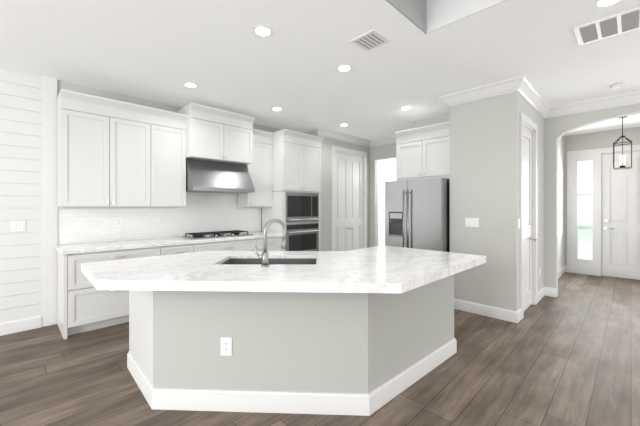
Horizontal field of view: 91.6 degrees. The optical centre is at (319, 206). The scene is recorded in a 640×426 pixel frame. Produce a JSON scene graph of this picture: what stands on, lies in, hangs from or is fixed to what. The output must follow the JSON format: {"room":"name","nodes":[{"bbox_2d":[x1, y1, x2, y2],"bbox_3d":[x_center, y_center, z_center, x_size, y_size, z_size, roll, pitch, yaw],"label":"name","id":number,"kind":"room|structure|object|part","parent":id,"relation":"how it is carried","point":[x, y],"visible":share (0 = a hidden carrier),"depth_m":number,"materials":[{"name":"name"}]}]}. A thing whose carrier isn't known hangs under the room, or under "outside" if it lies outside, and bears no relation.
{"room":"kitchen","nodes":[
{"label":"kitchen","id":0,"kind":"room"},
{"bbox_2d":[0,66,40,322],"bbox_3d":[-4.695,-0.065,2.051,4.260,2.870,0.020,0,0,-45],"label":"wall","id":1,"kind":"structure","parent":0,"point":[20,185],"depth_m":3.43,"materials":[{"name":"white wood"}]},
{"bbox_2d":[10,221,24,231],"bbox_3d":[-3.313,0.210,3.412,0.120,0.115,0.009,0,0,-45],"label":"plate","id":2,"kind":"object","parent":1,"relation":"attached to","point":[17,226],"visible":1,"depth_m":3.41,"materials":[{"name":"white plastic"}]},
{"bbox_2d":[0,315,40,335],"bbox_3d":[-4.683,1.302,2.038,4.260,0.135,0.016,0,0,-45],"label":"baseboard","id":3,"kind":"structure","parent":1,"relation":"attached to","point":[18,325],"depth_m":3.42,"materials":[{"name":"white wood"}]},
{"bbox_2d":[57,80,281,230],"bbox_3d":[-3.355,-0.065,3.490,8.190,2.870,0.120,0,0,-45],"label":"wall","id":4,"kind":"structure","parent":0,"point":[65,85],"depth_m":4.14,"materials":[{"name":"grey paint"}]},
{"bbox_2d":[41,75,56,326],"bbox_3d":[-3.137,-0.065,3.604,0.140,2.870,0.026,0,0,-45],"label":"trim","id":5,"kind":"structure","parent":4,"relation":"attached to","point":[48,200],"depth_m":3.59,"materials":[{"name":"white wood"}]},
{"bbox_2d":[57,97,156,206],"bbox_3d":[-2.617,-0.587,3.865,0.965,1.165,0.328,0,0,-45],"label":"upper cabinet","id":6,"kind":"object","parent":4,"relation":"attached to","point":[113,153],"depth_m":3.69,"materials":[{"name":"white wood"}]},
{"bbox_2d":[57,192,260,244],"bbox_3d":[-2.085,-0.120,4.666,2.850,1.220,0.012,0,0,-45],"label":"backsplash","id":7,"kind":"structure","parent":4,"relation":"attached to","point":[205,212],"depth_m":4.45,"materials":[{"name":"tile"}]},
{"bbox_2d":[57,207,177,208],"bbox_3d":[-2.590,0.007,4.117,1.360,0.025,0.050,0,0,-45],"label":"light rail molding","id":8,"kind":"object","parent":7,"relation":"attached to","point":[108,207],"visible":1,"depth_m":3.94,"materials":[{"name":"white wood"}]},
{"bbox_2d":[115,218,121,226],"bbox_3d":[-2.647,0.200,4.090,0.075,0.115,0.008,0,0,-45],"label":"outlet","id":9,"kind":"object","parent":7,"relation":"attached to","point":[118,222],"visible":1,"depth_m":4.09,"materials":[{"name":"white plastic"}]},
{"bbox_2d":[159,217,163,224],"bbox_3d":[-2.272,0.200,4.465,0.075,0.115,0.008,0,0,-45],"label":"outlet","id":10,"kind":"object","parent":7,"relation":"attached to","point":[161,220],"visible":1,"depth_m":4.46,"materials":[{"name":"white plastic"}]},
{"bbox_2d":[157,117,185,206],"bbox_3d":[-2.177,-0.587,4.305,0.511,1.165,0.328,0,0,-45],"label":"upper cabinet","id":11,"kind":"object","parent":4,"relation":"attached to","point":[171,135],"depth_m":4.24,"materials":[{"name":"white wood"}]},
{"bbox_2d":[177,103,254,164],"bbox_3d":[-1.572,-1.058,4.769,1.000,0.725,0.528,0,0,-45],"label":"upper cabinet","id":12,"kind":"object","parent":4,"relation":"attached to","point":[217,135],"visible":0.96,"depth_m":4.56,"materials":[{"name":"white wood"}]},
{"bbox_2d":[186,158,254,193],"bbox_3d":[-1.568,-0.458,4.764,0.980,0.464,0.540,0,0,-45],"label":"range hood","id":13,"kind":"object","parent":4,"relation":"attached to","point":[210,176],"visible":0.81,"depth_m":4.59,"materials":[{"name":"silver metal"}]},
{"bbox_2d":[238,129,274,206],"bbox_3d":[-1.095,-0.642,5.345,0.490,1.275,0.388,0,0,-45],"label":"upper cabinet","id":14,"kind":"object","parent":4,"relation":"attached to","point":[259,168],"visible":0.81,"depth_m":5.26,"materials":[{"name":"white wood"}]},
{"bbox_2d":[272,129,322,192],"bbox_3d":[-0.496,-0.785,5.739,0.915,1.030,0.678,0,0,-45],"label":"upper cabinet","id":15,"kind":"object","parent":4,"relation":"attached to","point":[296,161],"visible":0.96,"depth_m":5.43,"materials":[{"name":"white wood"}]},
{"bbox_2d":[262,222,320,250],"bbox_3d":[-0.497,0.562,5.740,0.915,0.555,0.674,0,0,-45],"label":"wall oven","id":16,"kind":"object","parent":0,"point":[306,236],"visible":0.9,"depth_m":5.50,"materials":[{"name":"black"}]},
{"bbox_2d":[262,191,320,222],"bbox_3d":[-0.499,0.007,5.742,0.915,0.545,0.668,0,0,-45],"label":"microwave","id":17,"kind":"object","parent":16,"relation":"on","point":[295,207],"visible":1,"depth_m":5.46,"materials":[{"name":"black"}]},
{"bbox_2d":[0,0,639,139],"bbox_3d":[1.591,-1.530,1.945,13.000,0.060,9.500,0,0,-45],"label":"ceiling","id":18,"kind":"structure","parent":0,"point":[221,54],"depth_m":3.08,"materials":[{"name":"paint"}]},
{"bbox_2d":[183,82,197,87],"bbox_3d":[-1.591,-1.497,3.825,0.170,0.006,0.170,0,0,-45],"label":"recessed light","id":19,"kind":"object","parent":18,"relation":"in","point":[190,85],"visible":1,"depth_m":3.83,"materials":[{"name":"white"}]},
{"bbox_2d":[253,25,272,36],"bbox_3d":[-0.488,-1.497,2.652,0.170,0.006,0.170,0,0,-45],"label":"recessed light","id":20,"kind":"object","parent":18,"relation":"in","point":[262,31],"visible":1,"depth_m":2.65,"materials":[{"name":"white"}]},
{"bbox_2d":[271,107,282,110],"bbox_3d":[-0.658,-1.497,4.759,0.170,0.006,0.170,0,0,-45],"label":"recessed light","id":21,"kind":"object","parent":18,"relation":"in","point":[276,108],"visible":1,"depth_m":4.75,"materials":[{"name":"white"}]},
{"bbox_2d":[336,64,351,71],"bbox_3d":[0.262,-1.497,3.359,0.170,0.006,0.170,0,0,-45],"label":"recessed light","id":22,"kind":"object","parent":18,"relation":"in","point":[343,68],"visible":1,"depth_m":3.36,"materials":[{"name":"white"}]},
{"bbox_2d":[351,29,389,50],"bbox_3d":[0.453,-1.494,2.800,0.250,0.013,0.250,0,0,-45],"label":"ceiling vent","id":23,"kind":"object","parent":18,"relation":"in","point":[370,40],"visible":0.98,"depth_m":2.78,"materials":[{"name":"white metal"}]},
{"bbox_2d":[400,106,411,109],"bbox_3d":[1.301,-1.497,4.709,0.170,0.006,0.170,0,0,-45],"label":"recessed light","id":24,"kind":"object","parent":18,"relation":"in","point":[405,107],"visible":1,"depth_m":4.70,"materials":[{"name":"white"}]},
{"bbox_2d":[427,0,506,33],"bbox_3d":[2.956,-1.665,0.656,0.012,0.330,5.748,0,0,-45],"label":"ceiling tray","id":25,"kind":"object","parent":18,"relation":"attached to","point":[442,13],"visible":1,"depth_m":2.54,"materials":[{"name":"white paint"}]},
{"bbox_2d":[573,6,639,45],"bbox_3d":[2.708,-1.492,2.277,0.390,0.016,1.290,0,0,-45],"label":"ceiling vent","id":26,"kind":"object","parent":18,"relation":"in","point":[611,25],"visible":1,"depth_m":2.56,"materials":[{"name":"white metal"}]},
{"bbox_2d":[594,0,620,7],"bbox_3d":[2.100,-1.497,2.256,0.170,0.006,0.170,0,0,-45],"label":"recessed light","id":27,"kind":"object","parent":18,"relation":"in","point":[601,3],"visible":1,"depth_m":2.28,"materials":[{"name":"white"}]},
{"bbox_2d":[609,83,624,88],"bbox_3d":[3.649,-1.482,3.818,0.140,0.036,0.140,0,0,-45],"label":"smoke detector","id":28,"kind":"object","parent":18,"relation":"attached to","point":[616,85],"visible":1,"depth_m":3.79,"materials":[{"name":"white plastic"}]},
{"bbox_2d":[613,116,631,169],"bbox_3d":[4.985,-1.065,5.127,0.221,0.870,0.221,0,0,-45],"label":"pendant lantern","id":29,"kind":"object","parent":18,"relation":"hanging from","point":[622,156],"visible":0.96,"depth_m":5.12,"materials":[{"name":"black metal"}]},
{"bbox_2d":[0,272,639,425],"bbox_3d":[1.591,1.395,1.944,13.000,0.050,9.500,0,0,-45],"label":"floor","id":30,"kind":"structure","parent":0,"point":[569,355],"depth_m":2.48,"materials":[{"name":"brown wood"}]},
{"bbox_2d":[57,246,168,338],"bbox_3d":[-2.510,0.930,3.782,0.999,0.880,0.598,0,0,-45],"label":"base cabinet","id":31,"kind":"object","parent":30,"relation":"on","point":[84,304],"depth_m":3.40,"materials":[{"name":"white wood"}]},
{"bbox_2d":[55,231,282,254],"bbox_3d":[-1.855,0.468,4.422,2.870,0.045,0.618,0,0,-45],"label":"countertop","id":32,"kind":"structure","parent":31,"relation":"on","point":[98,246],"depth_m":3.89,"materials":[{"name":"stone"}]},
{"bbox_2d":[182,230,252,238],"bbox_3d":[-1.542,0.415,4.738,0.920,0.060,0.440,0,0,-45],"label":"gas cooktop","id":33,"kind":"object","parent":32,"relation":"in","point":[214,234],"visible":1,"depth_m":4.64,"materials":[{"name":"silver metal"}]},
{"bbox_2d":[169,243,200,254],"bbox_3d":[-2.032,0.930,4.259,0.469,0.880,0.598,0,0,-45],"label":"base cabinet","id":34,"kind":"object","parent":30,"relation":"on","point":[186,248],"depth_m":4.10,"materials":[{"name":"white wood"}]},
{"bbox_2d":[201,238,260,250],"bbox_3d":[-1.555,0.930,4.737,1.118,0.880,0.598,0,0,-45],"label":"base cabinet","id":35,"kind":"object","parent":30,"relation":"on","point":[245,244],"depth_m":4.60,"materials":[{"name":"white wood"}]},
{"bbox_2d":[261,236,281,250],"bbox_3d":[-1.045,0.930,5.246,0.559,0.880,0.598,0,0,-45],"label":"base cabinet","id":36,"kind":"object","parent":30,"relation":"on","point":[273,243],"depth_m":5.10,"materials":[{"name":"white wood"}]},
{"bbox_2d":[127,277,456,415],"bbox_3d":[-0.191,0.922,2.786,2.302,0.895,1.883,0,0,-45],"label":"kitchen island","id":37,"kind":"object","parent":30,"relation":"on","point":[368,331],"depth_m":2.09,"materials":[{"name":"grey paint"}]},
{"bbox_2d":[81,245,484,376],"bbox_3d":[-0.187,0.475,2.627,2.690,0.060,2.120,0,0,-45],"label":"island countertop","id":38,"kind":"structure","parent":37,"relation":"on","point":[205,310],"depth_m":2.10,"materials":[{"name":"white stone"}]},
{"bbox_2d":[255,218,286,266],"bbox_3d":[-0.371,0.267,2.370,0.250,0.357,0.080,0,0,-45],"label":"faucet","id":39,"kind":"object","parent":38,"relation":"on","point":[264,256],"visible":1,"depth_m":2.32,"materials":[{"name":"silver metal"}]},
{"bbox_2d":[396,139,396,180],"bbox_3d":[1.434,0.090,5.196,0.575,2.560,0.020,0,0,-45],"label":"end panel","id":40,"kind":"object","parent":30,"relation":"on","point":[396,159],"depth_m":4.99,"materials":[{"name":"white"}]},
{"bbox_2d":[385,178,449,251],"bbox_3d":[1.551,0.490,4.680,0.847,1.760,0.875,0,0,-45],"label":"refrigerator","id":41,"kind":"object","parent":30,"relation":"on","point":[417,214],"visible":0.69,"depth_m":4.35,"materials":[{"name":"silver metal"}]},
{"bbox_2d":[313,129,369,250],"bbox_3d":[0.552,-0.065,6.647,1.800,2.870,0.120,0,0,-45],"label":"wall","id":42,"kind":"structure","parent":0,"point":[326,143],"depth_m":6.18,"materials":[{"name":"grey paint"}]},
{"bbox_2d":[318,128,370,146],"bbox_3d":[0.587,-1.435,6.527,1.680,0.130,0.100,0,0,-45],"label":"crown molding","id":43,"kind":"structure","parent":42,"relation":"attached to","point":[331,134],"depth_m":6.41,"materials":[{"name":"white wood"}]},
{"bbox_2d":[335,152,362,250],"bbox_3d":[0.639,0.116,6.659,0.956,2.488,0.107,0,0,-45],"label":"double door","id":44,"kind":"structure","parent":42,"relation":"in","point":[348,202],"depth_m":6.66,"materials":[{"name":"white wood"}]},
{"bbox_2d":[331,145,366,250],"bbox_3d":[0.608,0.068,6.689,1.170,2.605,0.140,0,0,-45],"label":"door frame","id":45,"kind":"structure","parent":42,"relation":"attached to","point":[342,149],"depth_m":6.52,"materials":[{"name":"white wood"}]},
{"bbox_3d":[0.601,0.110,6.696,1.000,2.520,0.120,0,0,-45],"label":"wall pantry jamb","id":46,"kind":"part","parent":45,"relation":"part of","materials":[{"name":"white wood"}]},
{"bbox_2d":[378,159,386,245],"bbox_3d":[1.305,-0.065,8.305,1.610,2.870,0.100,0,0,-45],"label":"wall","id":47,"kind":"structure","parent":0,"point":[382,172],"depth_m":8.64,"materials":[{"name":"white paint"}]},
{"bbox_2d":[370,143,395,246],"bbox_3d":[1.559,-0.065,6.827,0.120,2.870,1.050,0,0,-45],"label":"wall","id":48,"kind":"structure","parent":0,"point":[373,202],"depth_m":7.08,"materials":[{"name":"grey paint"}]},
{"bbox_2d":[370,136,395,146],"bbox_3d":[1.669,-1.435,6.562,0.100,0.130,1.580,0,0,-45],"label":"crown molding","id":49,"kind":"structure","parent":48,"relation":"attached to","point":[384,141],"depth_m":6.83,"materials":[{"name":"white wood"}]},
{"bbox_2d":[387,158,395,181],"bbox_3d":[2.864,-0.065,7.955,0.100,2.870,2.800,0,0,-45],"label":"wall","id":50,"kind":"structure","parent":0,"point":[391,169],"depth_m":8.74,"materials":[{"name":"white paint"}]},
{"bbox_2d":[386,0,426,33],"bbox_3d":[-1.396,-1.665,0.378,6.560,0.330,0.012,0,0,-45],"label":"ceiling tray","id":51,"kind":"object","parent":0,"point":[414,12],"visible":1,"depth_m":2.54,"materials":[{"name":"grey paint"}]},
{"bbox_2d":[415,114,449,127],"bbox_3d":[2.323,-0.065,5.448,0.990,2.870,0.920,0,0,-45],"label":"wall","id":52,"kind":"structure","parent":0,"point":[433,120],"depth_m":5.19,"materials":[{"name":"grey paint"}]},
{"bbox_2d":[450,91,518,310],"bbox_3d":[2.090,-0.065,4.006,0.120,2.870,0.790,0,0,-45],"label":"wall","id":53,"kind":"structure","parent":0,"point":[484,161],"depth_m":3.91,"materials":[{"name":"grey paint"}]},
{"bbox_2d":[395,121,449,180],"bbox_3d":[1.722,-0.791,4.851,0.655,0.798,0.875,0,0,-45],"label":"upper cabinet","id":54,"kind":"object","parent":53,"relation":"attached to","point":[423,152],"visible":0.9,"depth_m":4.64,"materials":[{"name":"white wood"}]},
{"bbox_2d":[465,218,478,226],"bbox_3d":[1.970,0.200,4.034,0.009,0.115,0.165,0,0,-45],"label":"light switch","id":55,"kind":"object","parent":53,"relation":"attached to","point":[471,222],"visible":1,"depth_m":4.03,"materials":[{"name":"white plastic"}]},
{"bbox_2d":[439,75,523,106],"bbox_3d":[2.012,-1.435,3.928,0.100,0.130,0.990,0,0,-45],"label":"crown molding","id":56,"kind":"structure","parent":53,"relation":"attached to","point":[490,90],"depth_m":3.88,"materials":[{"name":"white wood"}]},
{"bbox_2d":[454,299,517,322],"bbox_3d":[2.047,1.302,3.952,0.016,0.135,0.806,0,0,-45],"label":"baseboard","id":57,"kind":"structure","parent":53,"relation":"attached to","point":[491,311],"depth_m":3.90,"materials":[{"name":"white wood"}]},
{"bbox_2d":[519,94,543,308],"bbox_3d":[2.942,-0.065,4.384,1.620,2.870,0.120,0,0,-45],"label":"wall","id":58,"kind":"structure","parent":0,"point":[538,120],"depth_m":4.61,"materials":[{"name":"grey paint"}]},
{"bbox_2d":[517,308,521,322],"bbox_3d":[2.385,1.302,3.731,0.181,0.135,0.016,0,0,-45],"label":"baseboard","id":59,"kind":"structure","parent":58,"relation":"attached to","point":[519,311],"depth_m":3.72,"materials":[{"name":"white wood"}]},
{"bbox_2d":[520,112,536,318],"bbox_3d":[2.719,0.107,4.147,0.880,2.525,0.140,0,0,-45],"label":"trim","id":60,"kind":"structure","parent":58,"relation":"attached to","point":[528,123],"depth_m":4.19,"materials":[{"name":"white wood"}]},
{"bbox_2d":[524,127,536,310],"bbox_3d":[2.750,0.156,4.116,0.666,2.408,0.107,0,0,-45],"label":"closet door","id":61,"kind":"structure","parent":58,"relation":"in","point":[528,238],"depth_m":4.22,"materials":[{"name":"white wood"}]},
{"bbox_2d":[517,75,549,118],"bbox_3d":[2.899,-1.435,4.186,1.720,0.130,0.100,0,0,-45],"label":"crown molding","id":62,"kind":"structure","parent":58,"relation":"attached to","point":[530,95],"depth_m":4.07,"materials":[{"name":"white wood"}]},
{"bbox_2d":[537,287,544,302],"bbox_3d":[3.274,1.302,4.621,0.575,0.135,0.016,0,0,-45],"label":"baseboard","id":63,"kind":"structure","parent":58,"relation":"attached to","point":[540,294],"depth_m":4.60,"materials":[{"name":"white wood"}]},
{"bbox_2d":[558,135,563,269],"bbox_3d":[4.352,-0.065,5.851,2.410,2.870,0.120,0,0,-45],"label":"wall","id":64,"kind":"structure","parent":0,"point":[560,202],"depth_m":6.32,"materials":[{"name":"white paint"}]},
{"bbox_2d":[558,265,564,277],"bbox_3d":[4.358,1.302,5.761,2.290,0.135,0.016,0,0,-45],"label":"baseboard","id":65,"kind":"structure","parent":64,"relation":"attached to","point":[561,271],"depth_m":6.22,"materials":[{"name":"white wood"}]},
{"bbox_2d":[544,103,639,296],"bbox_3d":[4.356,-0.065,4.045,0.140,2.870,2.360,0,0,-45],"label":"wall","id":66,"kind":"structure","parent":0,"point":[550,210],"depth_m":4.74,"materials":[{"name":"grey paint"}]},
{"bbox_2d":[544,287,555,296],"bbox_3d":[3.523,1.302,4.767,0.016,0.135,0.160,0,0,-45],"label":"baseboard","id":67,"kind":"structure","parent":66,"relation":"attached to","point":[550,292],"depth_m":4.75,"materials":[{"name":"white wood"}]},
{"bbox_2d":[564,126,639,265],"bbox_3d":[5.735,-0.065,6.088,0.120,2.870,1.500,0,0,-45],"label":"wall","id":68,"kind":"structure","parent":0,"point":[598,140],"depth_m":6.28,"materials":[{"name":"grey paint"}]},
{"bbox_2d":[578,161,591,259],"bbox_3d":[5.438,0.070,6.378,0.010,2.000,0.230,0,0,-45],"label":"window","id":69,"kind":"structure","parent":68,"relation":"in","point":[584,210],"depth_m":6.37,"materials":[{"name":"clear glass"}]},
{"bbox_2d":[567,145,639,275],"bbox_3d":[5.770,0.105,6.025,0.120,2.530,1.540,0,0,-45],"label":"door frame","id":70,"kind":"structure","parent":68,"relation":"attached to","point":[575,264],"depth_m":6.32,"materials":[{"name":"white wood"}]},
{"bbox_2d":[601,151,639,279],"bbox_3d":[5.901,0.157,5.858,0.090,2.407,0.894,0,0,-45],"label":"front door","id":71,"kind":"structure","parent":68,"relation":"in","point":[620,223],"depth_m":5.99,"materials":[{"name":"white wood"}]},
{"bbox_3d":[6.286,-0.065,2.114,0.140,2.870,3.100,0,0,-45],"label":"wall","id":72,"kind":"structure","parent":0,"visible":0},
{"bbox_2d":[544,91,639,118],"bbox_3d":[5.367,-1.435,2.864,0.100,0.130,5.460,0,0,-45],"label":"crown molding","id":73,"kind":"structure","parent":72,"relation":"attached to","point":[605,102],"depth_m":4.36,"materials":[{"name":"white wood"}]}
]}

